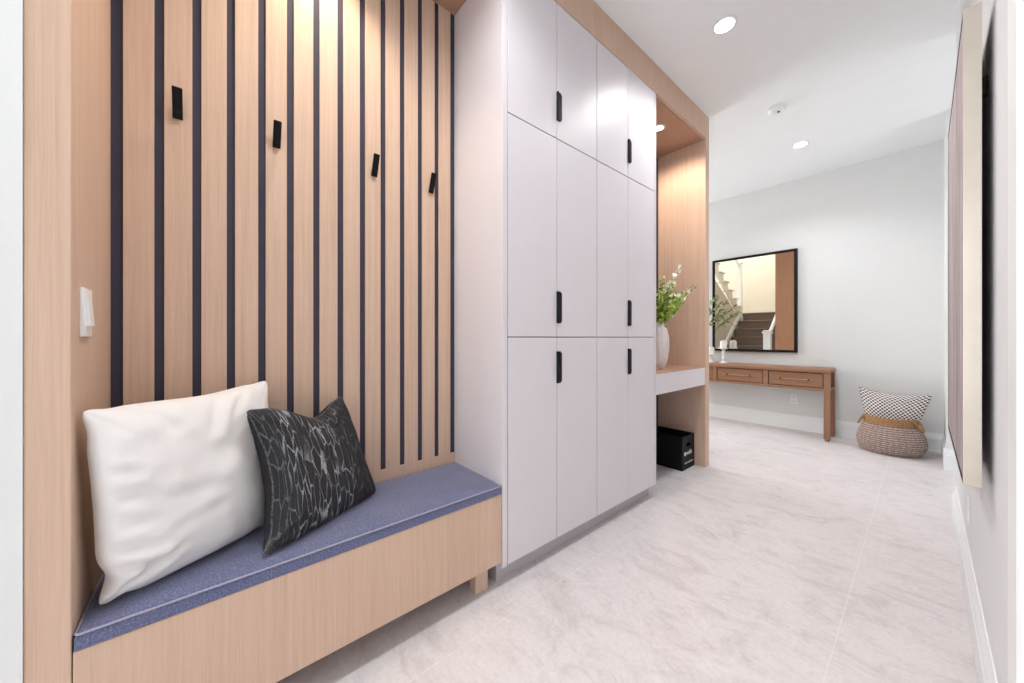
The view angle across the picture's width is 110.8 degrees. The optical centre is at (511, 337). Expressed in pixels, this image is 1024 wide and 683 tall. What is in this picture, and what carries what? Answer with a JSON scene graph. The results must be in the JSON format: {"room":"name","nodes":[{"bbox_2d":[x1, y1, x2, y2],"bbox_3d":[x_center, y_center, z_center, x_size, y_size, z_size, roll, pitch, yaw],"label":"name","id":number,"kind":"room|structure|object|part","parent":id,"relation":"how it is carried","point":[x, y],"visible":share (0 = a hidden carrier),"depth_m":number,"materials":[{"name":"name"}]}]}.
{"room":"entrance hallway","nodes":[
{"label":"entrance hallway","id":0,"kind":"room"},
{"bbox_2d":[0,0,22,682],"bbox_3d":[-1.289,-0.395,0.820,0.308,2.990,0.517,0,0,-41],"label":"wall","id":1,"kind":"structure","parent":0,"point":[11,11],"depth_m":0.71,"materials":[{"name":"paint"}]},
{"bbox_2d":[276,416,977,682],"bbox_3d":[-0.069,1.150,1.849,8.700,0.100,6.300,0,0,-41],"label":"floor","id":2,"kind":"structure","parent":0,"point":[792,556],"depth_m":1.50,"materials":[{"name":"tile"}]},
{"bbox_2d":[73,494,501,682],"bbox_3d":[-0.630,0.893,1.310,1.200,0.413,0.399,0,0,-41],"label":"storage bench","id":3,"kind":"object","parent":2,"relation":"on","point":[268,631],"visible":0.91,"depth_m":1.06,"materials":[{"name":"brown wood"}]},
{"bbox_2d":[74,462,501,651],"bbox_3d":[-0.626,0.663,1.306,1.200,0.045,0.394,0,0,-41],"label":"bench cushion","id":4,"kind":"object","parent":3,"relation":"on","point":[398,504],"visible":0.72,"depth_m":1.07,"materials":[{"name":"blue fabric"}]},
{"bbox_2d":[82,381,267,604],"bbox_3d":[-0.916,0.396,1.032,0.180,0.480,0.486,0,0,13],"label":"throw pillow","id":5,"kind":"object","parent":4,"relation":"on","point":[174,483],"visible":0.91,"depth_m":0.91,"materials":[{"name":"white fabric"}]},
{"bbox_2d":[247,397,375,555],"bbox_3d":[-0.699,0.431,1.261,0.197,0.420,0.462,0,0,20],"label":"throw pillow","id":6,"kind":"object","parent":4,"relation":"on","point":[314,470],"visible":1,"depth_m":1.14,"materials":[{"name":"black fabric"}]},
{"bbox_3d":[-0.144,1.044,1.542,0.066,0.112,0.045,0,0,-41],"label":"leg","id":7,"kind":"part","parent":3,"relation":"part of","materials":[{"name":"brown wood"}]},
{"bbox_2d":[23,0,708,682],"bbox_3d":[0.201,-0.394,2.056,3.564,2.988,0.451,0,0,-41],"label":"surround","id":8,"kind":"object","parent":2,"relation":"on","point":[67,43],"visible":0.55,"depth_m":0.78,"materials":[{"name":"brown wood"}]},
{"bbox_3d":[-1.125,-0.394,0.914,0.063,2.988,0.439,0,0,-41],"label":"panel","id":9,"kind":"part","parent":8,"relation":"part of","materials":[{"name":"brown wood"}]},
{"bbox_2d":[79,287,94,336],"bbox_3d":[-1.017,-0.059,0.847,0.014,0.115,0.080,0,0,-41],"label":"light switch","id":10,"kind":"object","parent":8,"relation":"attached to","point":[86,316],"visible":1,"depth_m":0.83,"materials":[{"name":"white plastic"}]},
{"bbox_2d":[656,124,665,131],"bbox_3d":[1.177,-1.679,2.831,0.100,0.004,0.100,0,0,-41],"label":"recessed light","id":11,"kind":"object","parent":8,"relation":"attached to","point":[659,127],"visible":0.7,"depth_m":2.82,"materials":[{"name":"white plastic"}]},
{"bbox_2d":[656,365,704,394],"bbox_3d":[1.184,0.325,2.875,0.844,0.150,0.410,0,0,-41],"label":"niche shelf","id":12,"kind":"object","parent":8,"relation":"attached to","point":[672,378],"visible":0.54,"depth_m":2.70,"materials":[{"name":"beige paint"}]},
{"bbox_2d":[656,322,668,368],"bbox_3d":[1.155,0.060,2.825,0.188,0.378,0.189,0,0,-41],"label":"stone vase","id":13,"kind":"object","parent":12,"relation":"on","point":[662,337],"visible":0.38,"depth_m":2.75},
{"bbox_2d":[656,264,695,327],"bbox_3d":[1.237,-0.293,2.815,0.410,0.567,0.294,0,0,-41],"label":"bunch","id":14,"kind":"object","parent":13,"relation":"in","point":[665,311],"visible":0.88,"depth_m":2.77,"materials":[{"name":"green plant"}]},
{"bbox_3d":[1.184,0.253,2.875,0.845,0.005,0.410,0,0,-41],"label":"shelf","id":15,"kind":"part","parent":12,"relation":"part of","materials":[{"name":"brown wood"}]},
{"bbox_3d":[1.523,-0.394,3.187,0.074,2.988,0.451,0,0,-41],"label":"panel","id":16,"kind":"part","parent":8,"relation":"part of","materials":[{"name":"brown wood"}]},
{"bbox_2d":[454,0,596,581],"bbox_3d":[0.081,-0.295,1.936,0.688,2.790,0.449,0,0,-41],"label":"tall cabinet","id":17,"kind":"object","parent":2,"relation":"on","point":[525,71],"visible":0.93,"depth_m":1.72,"materials":[{"name":"beige paint"}]},
{"bbox_3d":[-0.174,-0.338,1.725,0.027,2.704,0.439,0,0,-41],"label":"panel","id":18,"kind":"part","parent":17,"relation":"part of","materials":[{"name":"beige paint"}]},
{"bbox_3d":[0.097,-1.347,1.684,0.321,0.682,0.022,0,0,-41],"label":"door","id":19,"kind":"part","parent":17,"relation":"part of","materials":[{"name":"beige paint"}]},
{"bbox_3d":[0.097,-0.503,1.684,0.321,0.997,0.022,0,0,-41],"label":"door","id":20,"kind":"part","parent":17,"relation":"part of","materials":[{"name":"beige paint"}]},
{"bbox_3d":[0.097,0.506,1.684,0.321,1.011,0.022,0,0,-41],"label":"door","id":21,"kind":"part","parent":17,"relation":"part of","materials":[{"name":"beige paint"}]},
{"bbox_3d":[0.240,-1.167,1.787,0.034,0.143,0.016,0,0,-41],"label":"edge pull","id":22,"kind":"part","parent":17,"relation":"part of","materials":[{"name":"black metal"}]},
{"bbox_3d":[0.240,-0.152,1.787,0.034,0.160,0.016,0,0,-41],"label":"edge pull","id":23,"kind":"part","parent":17,"relation":"part of","materials":[{"name":"black metal"}]},
{"bbox_3d":[0.240,0.150,1.787,0.034,0.160,0.016,0,0,-41],"label":"edge pull","id":24,"kind":"part","parent":17,"relation":"part of","materials":[{"name":"black metal"}]},
{"bbox_3d":[0.346,-1.347,1.898,0.331,0.682,0.022,0,0,-41],"label":"door","id":25,"kind":"part","parent":17,"relation":"part of","materials":[{"name":"beige paint"}]},
{"bbox_3d":[0.346,-0.503,1.898,0.331,0.997,0.022,0,0,-41],"label":"door","id":26,"kind":"part","parent":17,"relation":"part of","materials":[{"name":"beige paint"}]},
{"bbox_3d":[0.346,0.506,1.898,0.331,1.011,0.022,0,0,-41],"label":"door","id":27,"kind":"part","parent":17,"relation":"part of","materials":[{"name":"beige paint"}]},
{"bbox_2d":[590,40,655,527],"bbox_3d":[0.601,-0.295,2.381,0.679,2.790,0.449,0,0,-41],"label":"tall cabinet","id":28,"kind":"object","parent":2,"relation":"on","point":[626,106],"visible":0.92,"depth_m":2.20,"materials":[{"name":"beige paint"}]},
{"bbox_3d":[0.597,-1.347,2.112,0.320,0.682,0.022,0,0,-41],"label":"door","id":29,"kind":"part","parent":28,"relation":"part of","materials":[{"name":"beige paint"}]},
{"bbox_3d":[0.597,-0.503,2.112,0.320,0.997,0.022,0,0,-41],"label":"door","id":30,"kind":"part","parent":28,"relation":"part of","materials":[{"name":"beige paint"}]},
{"bbox_3d":[0.597,0.506,2.112,0.320,1.011,0.022,0,0,-41],"label":"door","id":31,"kind":"part","parent":28,"relation":"part of","materials":[{"name":"beige paint"}]},
{"bbox_3d":[0.739,-1.167,2.215,0.034,0.143,0.016,0,0,-41],"label":"edge pull","id":32,"kind":"part","parent":28,"relation":"part of","materials":[{"name":"black metal"}]},
{"bbox_3d":[0.739,-0.152,2.215,0.034,0.160,0.016,0,0,-41],"label":"edge pull","id":33,"kind":"part","parent":28,"relation":"part of","materials":[{"name":"black metal"}]},
{"bbox_3d":[0.739,0.150,2.215,0.034,0.160,0.016,0,0,-41],"label":"edge pull","id":34,"kind":"part","parent":28,"relation":"part of","materials":[{"name":"black metal"}]},
{"bbox_3d":[0.846,-1.347,2.326,0.332,0.682,0.022,0,0,-41],"label":"door","id":35,"kind":"part","parent":28,"relation":"part of","materials":[{"name":"beige paint"}]},
{"bbox_3d":[0.846,-0.503,2.326,0.332,0.997,0.022,0,0,-41],"label":"door","id":36,"kind":"part","parent":28,"relation":"part of","materials":[{"name":"beige paint"}]},
{"bbox_3d":[0.846,0.506,2.326,0.332,1.011,0.022,0,0,-41],"label":"door","id":37,"kind":"part","parent":28,"relation":"part of","materials":[{"name":"beige paint"}]},
{"bbox_3d":[0.848,-0.339,2.600,0.020,2.702,0.437,0,0,-41],"label":"panel","id":38,"kind":"part","parent":28,"relation":"part of","materials":[{"name":"beige paint"}]},
{"bbox_2d":[656,426,693,470],"bbox_3d":[1.385,0.962,3.088,0.230,0.277,0.309,0,0,-41],"label":"cardboard box","id":39,"kind":"object","parent":2,"relation":"on","point":[674,447],"visible":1,"depth_m":2.99,"materials":[{"name":"black cardboard"}]},
{"bbox_2d":[709,362,835,441],"bbox_3d":[2.912,0.718,4.453,0.373,0.765,1.706,0,0,-41],"label":"console table","id":40,"kind":"object","parent":2,"relation":"on","point":[782,376],"visible":0.65,"depth_m":4.00,"materials":[{"name":"brown wood"}]},
{"bbox_3d":[2.514,0.463,4.831,0.188,0.150,0.483,0,0,-41],"label":"drawer","id":41,"kind":"part","parent":40,"relation":"part of","materials":[{"name":"brown wood"}]},
{"bbox_2d":[709,354,715,362],"bbox_3d":[2.675,0.280,4.748,0.108,0.110,0.108,0,0,-41],"label":"candle holder","id":42,"kind":"object","parent":40,"relation":"on","point":[710,355],"visible":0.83,"depth_m":4.73,"materials":[{"name":"ceramic"}]},
{"bbox_2d":[709,347,713,353],"bbox_3d":[2.675,0.171,4.748,0.082,0.113,0.082,0,0,-41],"label":"pillar candle","id":43,"kind":"object","parent":42,"relation":"on","point":[711,349],"visible":0.77,"depth_m":4.71,"materials":[{"name":"wax"}]},
{"bbox_2d":[719,348,727,362],"bbox_3d":[2.775,0.237,4.632,0.108,0.195,0.108,0,0,-41],"label":"candle holder","id":44,"kind":"object","parent":40,"relation":"on","point":[723,352],"visible":0.98,"depth_m":4.61,"materials":[{"name":"ceramic"}]},
{"bbox_2d":[720,340,726,347],"bbox_3d":[2.775,0.086,4.632,0.082,0.113,0.082,0,0,-41],"label":"pillar candle","id":45,"kind":"object","parent":44,"relation":"on","point":[723,344],"visible":0.92,"depth_m":4.60,"materials":[{"name":"wax"}]},
{"bbox_3d":[2.870,0.463,4.415,0.188,0.150,0.488,0,0,-41],"label":"drawer","id":46,"kind":"part","parent":40,"relation":"part of","materials":[{"name":"brown wood"}]},
{"bbox_3d":[2.916,0.476,4.457,0.333,0.192,1.682,0,0,-41],"label":"apron frame","id":47,"kind":"part","parent":40,"relation":"part of","materials":[{"name":"brown wood"}]},
{"bbox_3d":[3.225,0.463,4.000,0.188,0.150,0.479,0,0,-41],"label":"drawer","id":48,"kind":"part","parent":40,"relation":"part of","materials":[{"name":"brown wood"}]},
{"bbox_3d":[3.341,0.740,3.742,0.052,0.720,0.052,0,0,-41],"label":"leg","id":49,"kind":"part","parent":40,"relation":"part of","materials":[{"name":"brown wood"}]},
{"bbox_3d":[3.563,0.740,3.932,0.052,0.720,0.052,0,0,-41],"label":"leg","id":50,"kind":"part","parent":40,"relation":"part of","materials":[{"name":"brown wood"}]},
{"bbox_3d":[2.512,0.210,4.940,0.180,0.250,0.180,0,0,-41],"label":"round vase","id":51,"kind":"object","parent":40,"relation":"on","visible":0},
{"bbox_2d":[709,297,728,326],"bbox_3d":[2.488,-0.244,4.841,0.864,0.762,0.253,0,0,39],"label":"leafy branches","id":52,"kind":"object","parent":51,"relation":"in","point":[713,300],"visible":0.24,"depth_m":4.66,"materials":[{"name":"green plant"}]},
{"bbox_2d":[856,413,928,457],"bbox_3d":[3.648,0.926,3.405,0.481,0.340,0.481,0,0,22],"label":"basket","id":53,"kind":"object","parent":2,"relation":"on","point":[892,437],"visible":0.95,"depth_m":3.25,"materials":[{"name":"wicker"}]},
{"bbox_2d":[859,386,931,421],"bbox_3d":[3.680,0.718,3.408,0.189,0.445,0.484,0,0,-41],"label":"patterned cushion","id":54,"kind":"object","parent":53,"relation":"in","point":[875,403],"visible":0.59,"depth_m":3.36,"materials":[{"name":"fabric"}]},
{"bbox_3d":[3.718,0.815,3.216,0.096,0.097,0.060,0,0,-21],"label":"handle","id":55,"kind":"part","parent":53,"relation":"part of","materials":[{"name":"wicker"}]},
{"bbox_2d":[593,0,959,202],"bbox_3d":[-0.069,-1.950,1.849,8.700,0.120,6.300,0,0,-41],"label":"ceiling","id":56,"kind":"structure","parent":0,"point":[858,81],"depth_m":2.52,"materials":[{"name":"paint"}]},
{"bbox_2d":[712,15,737,34],"bbox_3d":[1.286,-1.887,2.135,0.136,0.004,0.136,0,0,-41],"label":"recessed light","id":57,"kind":"object","parent":56,"relation":"in","point":[725,24],"visible":1,"depth_m":2.13,"materials":[{"name":"white plastic"}]},
{"bbox_2d":[766,103,786,116],"bbox_3d":[2.180,-1.865,2.912,0.136,0.049,0.136,0,0,-41],"label":"smoke detector","id":58,"kind":"object","parent":56,"relation":"attached to","point":[777,109],"visible":1,"depth_m":2.88,"materials":[{"name":"white plastic"}]},
{"bbox_2d":[792,141,808,147],"bbox_3d":[2.822,-1.887,3.455,0.136,0.004,0.136,0,0,-41],"label":"recessed light","id":59,"kind":"object","parent":56,"relation":"in","point":[800,144],"visible":1,"depth_m":3.45,"materials":[{"name":"white"}]},
{"bbox_2d":[709,140,943,433],"bbox_3d":[3.152,-0.395,4.606,0.120,2.990,6.300,0,0,-41],"label":"wall","id":60,"kind":"structure","parent":0,"point":[868,236],"depth_m":3.82,"materials":[{"name":"paint"}]},
{"bbox_2d":[712,248,797,352],"bbox_3d":[3.093,-0.439,4.552,0.039,1.242,0.930,0,0,-41],"label":"wall mirror","id":61,"kind":"object","parent":60,"relation":"attached to","point":[759,291],"visible":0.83,"depth_m":4.51,"materials":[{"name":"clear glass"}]},
{"bbox_2d":[790,394,797,403],"bbox_3d":[3.384,0.740,4.235,0.010,0.116,0.070,0,0,-41],"label":"wall outlet","id":62,"kind":"object","parent":60,"relation":"attached to","point":[793,397],"visible":1,"depth_m":4.24,"materials":[{"name":"white plastic"}]},
{"bbox_2d":[709,403,942,451],"bbox_3d":[2.587,1.012,5.161,0.018,0.175,4.721,0,0,-41],"label":"baseboard","id":63,"kind":"structure","parent":60,"relation":"attached to","point":[846,429],"depth_m":4.25,"materials":[{"name":"paint"}]},
{"bbox_2d":[944,109,953,449],"bbox_3d":[4.385,-0.395,2.554,0.675,2.990,1.579,0,0,-41],"label":"wall","id":64,"kind":"structure","parent":0,"point":[948,441],"depth_m":2.98,"materials":[{"name":"paint"}]},
{"bbox_2d":[941,434,946,468],"bbox_3d":[3.860,1.012,3.156,0.690,0.175,0.018,0,0,-41],"label":"baseboard","id":65,"kind":"structure","parent":64,"relation":"attached to","point":[943,443],"depth_m":3.10,"materials":[{"name":"paint"}]},
{"bbox_2d":[943,448,955,471],"bbox_3d":[4.077,1.012,2.381,0.018,0.175,1.477,0,0,-41],"label":"baseboard","id":66,"kind":"structure","parent":64,"relation":"attached to","point":[949,459],"depth_m":2.91,"materials":[{"name":"paint"}]},
{"bbox_2d":[956,0,1007,682],"bbox_3d":[0.243,-0.395,-0.053,6.700,2.990,0.140,0,0,-41],"label":"wall","id":67,"kind":"structure","parent":0,"point":[987,531],"depth_m":0.98,"materials":[{"name":"paint"}]},
{"bbox_2d":[948,2,986,487],"bbox_3d":[1.721,-0.265,1.341,1.002,1.394,0.054,0,0,-41],"label":"framed painting","id":68,"kind":"object","parent":67,"relation":"attached to","point":[965,125],"visible":1,"depth_m":1.03,"materials":[{"name":"fabric"}]},
{"bbox_2d":[967,495,969,524],"bbox_3d":[2.000,0.754,1.546,0.070,0.112,0.005,0,0,-41],"label":"cover plate","id":69,"kind":"object","parent":67,"relation":"attached to","point":[968,498],"visible":1,"depth_m":1.53,"materials":[{"name":"white plastic"}]},
{"bbox_2d":[952,487,997,682],"bbox_3d":[1.865,1.012,1.439,2.305,0.175,0.018,0,0,-41],"label":"baseboard","id":70,"kind":"structure","parent":67,"relation":"attached to","point":[983,659],"depth_m":1.28,"materials":[{"name":"paint"}]},
{"bbox_2d":[1008,0,1023,682],"bbox_3d":[0.576,-0.080,0.338,1.114,2.360,0.020,0,0,-41],"label":"trim","id":71,"kind":"structure","parent":67,"relation":"attached to","point":[1015,7],"depth_m":0.65,"materials":[{"name":"paint"}]},
{"bbox_3d":[0.026,-0.395,2.197,3.484,2.990,0.015,0,0,-41],"label":"wall partition","id":72,"kind":"structure","parent":0,"visible":0},
{"bbox_2d":[111,0,454,482],"bbox_3d":[-0.771,-0.395,1.475,1.205,2.590,0.044,0,0,-41],"label":"slatted panel","id":73,"kind":"object","parent":72,"relation":"attached to","point":[238,259],"visible":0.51,"depth_m":1.38,"materials":[{"name":"brown wood"}]},
{"bbox_2d":[172,85,182,120],"bbox_3d":[-1.086,-0.759,1.146,0.025,0.090,0.046,0,0,-41],"label":"coat hook","id":74,"kind":"object","parent":73,"relation":"attached to","point":[177,95],"visible":1,"depth_m":1.14,"materials":[{"name":"black metal"}]},
{"bbox_2d":[272,120,281,148],"bbox_3d":[-0.880,-0.759,1.322,0.025,0.090,0.046,0,0,-41],"label":"coat hook","id":75,"kind":"object","parent":73,"relation":"attached to","point":[277,125],"visible":1,"depth_m":1.32,"materials":[{"name":"black metal"}]},
{"bbox_2d":[371,153,379,176],"bbox_3d":[-0.604,-0.759,1.559,0.025,0.090,0.046,0,0,-41],"label":"coat hook","id":76,"kind":"object","parent":73,"relation":"attached to","point":[376,157],"visible":1,"depth_m":1.55,"materials":[{"name":"black metal"}]},
{"bbox_3d":[-0.759,0.635,1.460,1.203,0.070,0.006,0,0,-41],"label":"rail","id":77,"kind":"part","parent":73,"relation":"part of","materials":[{"name":"brown wood"}]},
{"bbox_2d":[428,172,436,193],"bbox_3d":[-0.393,-0.759,1.739,0.025,0.090,0.046,0,0,-41],"label":"coat hook","id":78,"kind":"object","parent":73,"relation":"attached to","point":[433,175],"visible":1,"depth_m":1.73,"materials":[{"name":"black metal"}]}
]}

